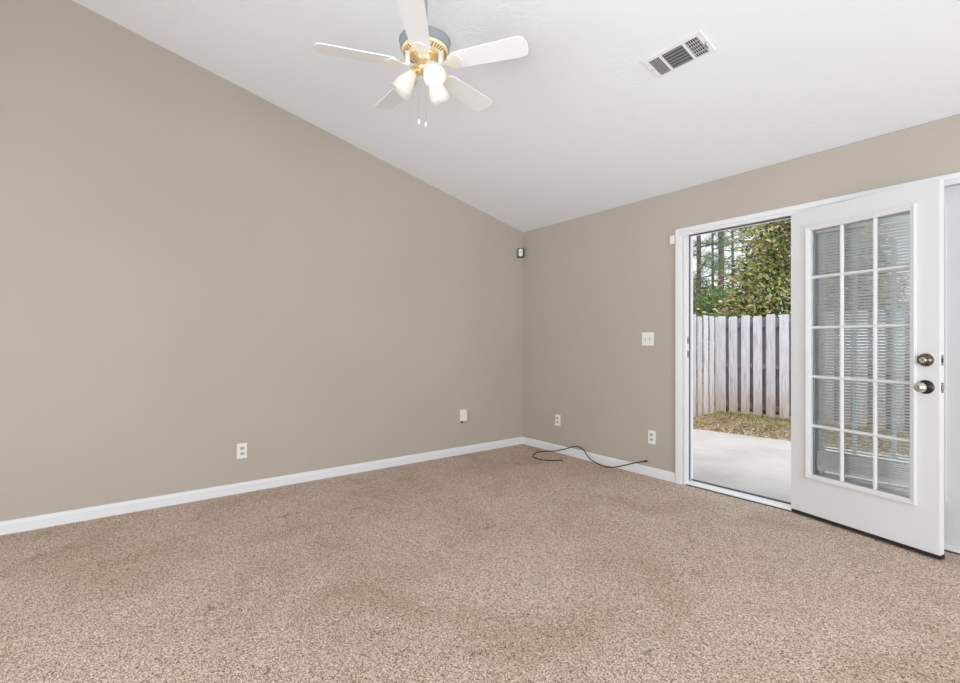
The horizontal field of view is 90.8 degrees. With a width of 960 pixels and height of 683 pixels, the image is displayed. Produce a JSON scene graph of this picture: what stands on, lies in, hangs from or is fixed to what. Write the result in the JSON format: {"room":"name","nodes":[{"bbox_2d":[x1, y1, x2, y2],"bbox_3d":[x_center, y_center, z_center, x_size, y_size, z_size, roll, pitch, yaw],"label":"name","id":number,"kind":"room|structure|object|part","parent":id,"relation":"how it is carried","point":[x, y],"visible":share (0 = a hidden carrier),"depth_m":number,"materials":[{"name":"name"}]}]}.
{"room":"empty living room","nodes":[
{"label":"empty living room","id":0,"kind":"room"},
{"bbox_2d":[0,0,522,521],"bbox_3d":[-1.980,-0.776,3.687,6.380,4.113,0.140,0,0,-37],"label":"wall","id":1,"kind":"structure","parent":0,"point":[194,268],"depth_m":3.52,"materials":[{"name":"beige paint"}]},
{"bbox_2d":[237,443,246,458],"bbox_3d":[-1.855,0.853,3.688,0.072,0.118,0.010,0,0,-37],"label":"wall outlet","id":2,"kind":"object","parent":1,"relation":"attached to","point":[242,447],"visible":1,"depth_m":3.69,"materials":[{"name":"white plastic"}]},
{"bbox_2d":[0,437,522,534],"bbox_3d":[-1.933,1.139,3.625,6.100,0.081,0.016,0,0,-37],"label":"baseboard","id":3,"kind":"structure","parent":1,"relation":"attached to","point":[71,516],"depth_m":3.60,"materials":[{"name":"white paint"}]},
{"bbox_2d":[460,409,466,422],"bbox_3d":[-0.169,0.778,4.946,0.080,0.133,0.032,0,0,-37],"label":"phone jack","id":4,"kind":"object","parent":1,"relation":"attached to","point":[463,413],"visible":1,"depth_m":4.93,"materials":[{"name":"white plastic"}]},
{"bbox_2d":[517,248,523,257],"bbox_3d":[0.461,-1.010,5.387,0.072,0.108,0.058,0,0,8],"label":"detector","id":5,"kind":"object","parent":1,"relation":"attached to","point":[520,251],"visible":1,"depth_m":5.39,"materials":[{"name":"white plastic"}]},
{"bbox_2d":[0,444,959,682],"bbox_3d":[-0.127,1.239,1.115,6.240,0.122,6.480,0,0,-37],"label":"floor","id":6,"kind":"structure","parent":0,"point":[504,564],"depth_m":2.23,"materials":[{"name":"beige carpet"}]},
{"bbox_2d":[532,446,647,467],"bbox_3d":[0.956,1.107,4.510,0.350,0.144,1.224,0,0,-37],"label":"cable","id":7,"kind":"object","parent":6,"relation":"on","point":[572,446],"visible":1,"depth_m":4.66,"materials":[{"name":"black rubber"}]},
{"bbox_2d":[72,0,959,232],"bbox_3d":[-0.103,-2.114,1.133,6.620,1.815,7.000,0,0,-37],"label":"ceiling","id":8,"kind":"structure","parent":0,"point":[575,126],"depth_m":2.97,"materials":[{"name":"white paint"}]},
{"bbox_2d":[314,0,528,126],"bbox_3d":[-0.304,-1.486,2.443,1.064,0.790,1.023,0,0,-37],"label":"ceiling fan","id":9,"kind":"object","parent":8,"relation":"hanging from","point":[426,46],"visible":1,"depth_m":2.33,"materials":[{"name":"white wood"}]},
{"bbox_3d":[-0.608,-1.401,2.309,0.385,0.030,0.124,0,0,-17],"label":"blade","id":10,"kind":"part","parent":9,"relation":"part of","materials":[{"name":"white wood"}]},
{"bbox_3d":[-0.472,-1.401,2.692,0.124,0.030,0.386,0,0,-37],"label":"blade","id":11,"kind":"part","parent":9,"relation":"part of","materials":[{"name":"white wood"}]},
{"bbox_3d":[-0.400,-1.320,2.429,0.123,0.148,0.126,0,0,-37],"label":"lamp shade","id":12,"kind":"part","parent":9,"relation":"part of","materials":[{"name":"white glass"}]},
{"bbox_3d":[-0.286,-1.401,2.067,0.124,0.030,0.385,0,0,1],"label":"blade","id":13,"kind":"part","parent":9,"relation":"part of","materials":[{"name":"white wood"}]},
{"bbox_3d":[-0.276,-1.248,2.409,0.003,0.262,0.003,0,0,-37],"label":"pull chain","id":14,"kind":"part","parent":9,"relation":"part of","materials":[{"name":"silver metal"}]},
{"bbox_3d":[-0.241,-1.345,2.329,0.046,0.076,0.068,0,0,-37],"label":"bulb","id":15,"kind":"part","parent":9,"relation":"part of","materials":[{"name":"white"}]},
{"bbox_3d":[-0.233,-1.320,2.306,0.111,0.148,0.139,0,0,-37],"label":"lamp shade","id":16,"kind":"part","parent":9,"relation":"part of","materials":[{"name":"white glass"}]},
{"bbox_3d":[-0.226,-1.320,2.513,0.136,0.148,0.112,0,0,-37],"label":"lamp shade","id":17,"kind":"part","parent":9,"relation":"part of","materials":[{"name":"white glass"}]},
{"bbox_3d":[-0.074,-1.401,2.683,0.124,0.030,0.385,0,0,37],"label":"blade","id":18,"kind":"part","parent":9,"relation":"part of","materials":[{"name":"white wood"}]},
{"bbox_3d":[0.044,-1.401,2.298,0.385,0.030,0.124,0,0,19],"label":"blade","id":19,"kind":"part","parent":9,"relation":"part of","materials":[{"name":"white wood"}]},
{"bbox_2d":[642,30,715,78],"bbox_3d":[1.083,-1.565,2.590,0.166,0.047,0.340,0,0,-37],"label":"ceiling vent","id":20,"kind":"object","parent":8,"relation":"in","point":[696,45],"visible":1,"depth_m":2.58,"materials":[{"name":"white metal"}]},
{"bbox_2d":[523,114,959,472],"bbox_3d":[2.462,0.012,2.980,0.140,2.536,6.340,0,0,-37],"label":"wall","id":21,"kind":"structure","parent":0,"point":[593,283],"depth_m":4.30,"materials":[{"name":"beige paint"}]},
{"bbox_2d":[555,414,559,425],"bbox_3d":[0.825,0.835,5.025,0.010,0.118,0.072,0,0,-37],"label":"wall outlet","id":22,"kind":"object","parent":21,"relation":"attached to","point":[557,417],"visible":1,"depth_m":5.02,"materials":[{"name":"white plastic"}]},
{"bbox_2d":[523,437,674,482],"bbox_3d":[1.067,1.139,4.700,0.016,0.081,1.880,0,0,-37],"label":"baseboard","id":23,"kind":"structure","parent":21,"relation":"attached to","point":[637,468],"depth_m":4.51,"materials":[{"name":"white paint"}]},
{"bbox_2d":[642,332,653,345],"bbox_3d":[1.471,-0.022,4.160,0.020,0.118,0.116,0,0,-37],"label":"light switch","id":24,"kind":"object","parent":21,"relation":"attached to","point":[647,337],"visible":1,"depth_m":4.16,"materials":[{"name":"white plastic"}]},
{"bbox_2d":[648,430,655,443],"bbox_3d":[1.499,0.835,4.131,0.010,0.118,0.072,0,0,-37],"label":"wall outlet","id":25,"kind":"object","parent":21,"relation":"attached to","point":[651,434],"visible":1,"depth_m":4.13,"materials":[{"name":"white plastic"}]},
{"bbox_2d":[670,235,674,244],"bbox_3d":[1.615,-0.852,3.967,0.024,0.072,0.040,0,0,-37],"label":"sensor","id":26,"kind":"object","parent":21,"relation":"attached to","point":[672,238],"visible":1,"depth_m":3.96,"materials":[{"name":"white plastic"}]},
{"bbox_2d":[675,172,959,554],"bbox_3d":[2.248,0.177,3.272,0.190,2.225,1.824,0,0,-37],"label":"door frame","id":27,"kind":"structure","parent":21,"relation":"attached to","point":[954,178],"depth_m":3.89,"materials":[{"name":"white paint"}]},
{"bbox_3d":[1.650,0.122,3.924,0.020,2.115,0.062,0,0,-37],"label":"casing","id":28,"kind":"part","parent":27,"relation":"part of","materials":[{"name":"white paint"}]},
{"bbox_3d":[2.180,-0.904,3.220,0.020,0.062,1.822,0,0,-37],"label":"head casing","id":29,"kind":"part","parent":27,"relation":"part of","materials":[{"name":"white paint"}]},
{"bbox_2d":[791,178,944,559],"bbox_3d":[2.320,0.145,2.905,0.184,2.047,0.820,0,0,-24],"label":"door","id":30,"kind":"structure","parent":21,"relation":"in","point":[914,522],"depth_m":2.78,"materials":[{"name":"white paint"}]},
{"bbox_3d":[2.332,0.072,2.909,0.049,1.685,0.604,0,0,-24],"label":"lite frame","id":31,"kind":"part","parent":30,"relation":"part of","materials":[{"name":"white paint"}]},
{"bbox_3d":[2.306,0.072,2.897,0.033,1.685,0.604,0,0,-24],"label":"lite frame","id":32,"kind":"part","parent":30,"relation":"part of","materials":[{"name":"white paint"}]},
{"bbox_2d":[816,214,909,486],"bbox_3d":[2.436,0.051,2.919,0.035,1.609,0.611,0,0,-37],"label":"mini blind","id":33,"kind":"object","parent":30,"relation":"attached to","point":[889,471],"visible":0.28,"depth_m":2.95,"materials":[{"name":"white plastic"}]},
{"bbox_3d":[2.322,0.060,3.068,0.028,1.580,0.002,0,0,-37],"label":"ladder cord","id":34,"kind":"part","parent":33,"relation":"part of","materials":[{"name":"white fabric"}]},
{"bbox_3d":[2.435,-0.735,2.919,0.026,0.030,0.603,0,0,-37],"label":"head rail","id":35,"kind":"part","parent":33,"relation":"part of","materials":[{"name":"white plastic"}]},
{"bbox_3d":[2.435,0.843,2.919,0.024,0.025,0.595,0,0,-37],"label":"rail","id":36,"kind":"part","parent":33,"relation":"part of","materials":[{"name":"white plastic"}]},
{"bbox_3d":[2.392,0.249,2.567,0.043,0.055,0.055,0,0,-24],"label":"knob","id":37,"kind":"part","parent":30,"relation":"part of","materials":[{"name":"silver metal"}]},
{"bbox_2d":[815,185,959,547],"bbox_3d":[2.488,0.138,2.939,0.070,2.032,0.797,0,0,-37],"label":"door","id":38,"kind":"structure","parent":21,"relation":"in","point":[951,193],"depth_m":2.68,"materials":[{"name":"white paint"}]},
{"bbox_3d":[2.494,0.072,2.962,0.033,1.685,0.632,0,0,-37],"label":"lite frame","id":39,"kind":"part","parent":38,"relation":"part of","materials":[{"name":"white paint"}]},
{"label":"outside","id":40,"kind":"structure","parent":0,"visible":0},
{"bbox_2d":[693,372,909,456],"bbox_3d":[24.527,1.505,23.595,59.800,0.350,80.000,0,0,-37],"label":"ground","id":41,"kind":"structure","parent":40,"point":[736,423],"depth_m":7.40,"materials":[{"name":"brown plant"}]},
{"bbox_2d":[693,314,719,416],"bbox_3d":[3.423,0.471,8.105,2.453,1.917,0.167,0,0,-37],"label":"wooden fence","id":42,"kind":"object","parent":41,"relation":"on","point":[699,325],"visible":0.3,"depth_m":8.48,"materials":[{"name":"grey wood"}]},
{"bbox_2d":[693,278,730,347],"bbox_3d":[9.418,-0.706,20.031,3.108,4.091,3.157,0,0,-37],"label":"evergreen shrub","id":43,"kind":"object","parent":41,"relation":"on","point":[694,283],"visible":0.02,"depth_m":19.73,"materials":[{"name":"green plant"}]},
{"bbox_2d":[693,231,738,376],"bbox_3d":[8.501,-4.364,17.510,3.809,11.390,4.174,0,0,30],"label":"pine tree","id":44,"kind":"object","parent":41,"relation":"on","point":[698,249],"visible":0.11,"depth_m":17.61,"materials":[{"name":"green plant"}]},
{"bbox_2d":[693,281,743,377],"bbox_3d":[7.487,-0.282,14.695,2.885,3.254,2.785,0,0,31],"label":"evergreen shrub","id":45,"kind":"object","parent":41,"relation":"on","point":[707,306],"visible":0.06,"depth_m":14.45,"materials":[{"name":"green plant"}]},
{"bbox_2d":[693,228,744,291],"bbox_3d":[12.670,-5.856,25.139,4.049,14.375,3.982,0,0,-13],"label":"pine tree","id":46,"kind":"object","parent":41,"relation":"on","point":[720,250],"visible":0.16,"depth_m":25.05,"materials":[{"name":"green plant"}]},
{"bbox_2d":[693,228,752,299],"bbox_3d":[10.454,-4.800,21.445,4.199,12.260,4.229,0,0,-37],"label":"pine tree","id":47,"kind":"object","parent":41,"relation":"on","point":[716,261],"visible":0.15,"depth_m":21.31,"materials":[{"name":"green plant"}]},
{"bbox_2d":[711,228,754,287],"bbox_3d":[15.232,-6.373,28.736,3.818,15.408,4.459,0,0,-37],"label":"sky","id":48,"kind":"structure","parent":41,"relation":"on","point":[738,243],"depth_m":28.62,"materials":[{"name":"white"}]},
{"bbox_2d":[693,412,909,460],"bbox_3d":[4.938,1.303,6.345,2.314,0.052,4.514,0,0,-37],"label":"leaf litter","id":49,"kind":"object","parent":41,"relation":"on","point":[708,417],"visible":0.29,"depth_m":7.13,"materials":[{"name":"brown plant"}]},
{"bbox_2d":[696,219,909,381],"bbox_3d":[7.324,-2.020,11.005,4.623,6.709,4.808,0,0,-2],"label":"magnolia tree","id":50,"kind":"object","parent":41,"relation":"on","point":[767,261],"visible":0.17,"depth_m":10.64,"materials":[{"name":"green plant"}]},
{"bbox_2d":[718,310,909,432],"bbox_3d":[5.945,0.474,7.020,0.167,1.912,4.747,0,0,-37],"label":"wooden fence","id":51,"kind":"object","parent":41,"relation":"on","point":[755,352],"visible":0.34,"depth_m":8.16,"materials":[{"name":"grey wood"}]},
{"bbox_3d":[5.898,-0.290,7.006,0.038,0.090,4.700,0,0,-37],"label":"rail","id":52,"kind":"part","parent":51,"relation":"part of","materials":[{"name":"white wood"}]},
{"bbox_3d":[5.898,0.430,7.006,0.038,0.090,4.700,0,0,-37],"label":"rail","id":53,"kind":"part","parent":51,"relation":"part of","materials":[{"name":"white wood"}]},
{"bbox_3d":[5.898,1.150,7.006,0.038,0.090,4.700,0,0,-37],"label":"rail","id":54,"kind":"part","parent":51,"relation":"part of","materials":[{"name":"white wood"}]},
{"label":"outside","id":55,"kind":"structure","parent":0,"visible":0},
{"bbox_2d":[693,429,909,502],"bbox_3d":[3.171,1.415,6.233,4.910,0.230,26.000,0,0,-37],"label":"patio slab","id":56,"kind":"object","parent":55,"point":[751,464],"visible":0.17,"depth_m":5.12,"materials":[{"name":"concrete"}]}
]}

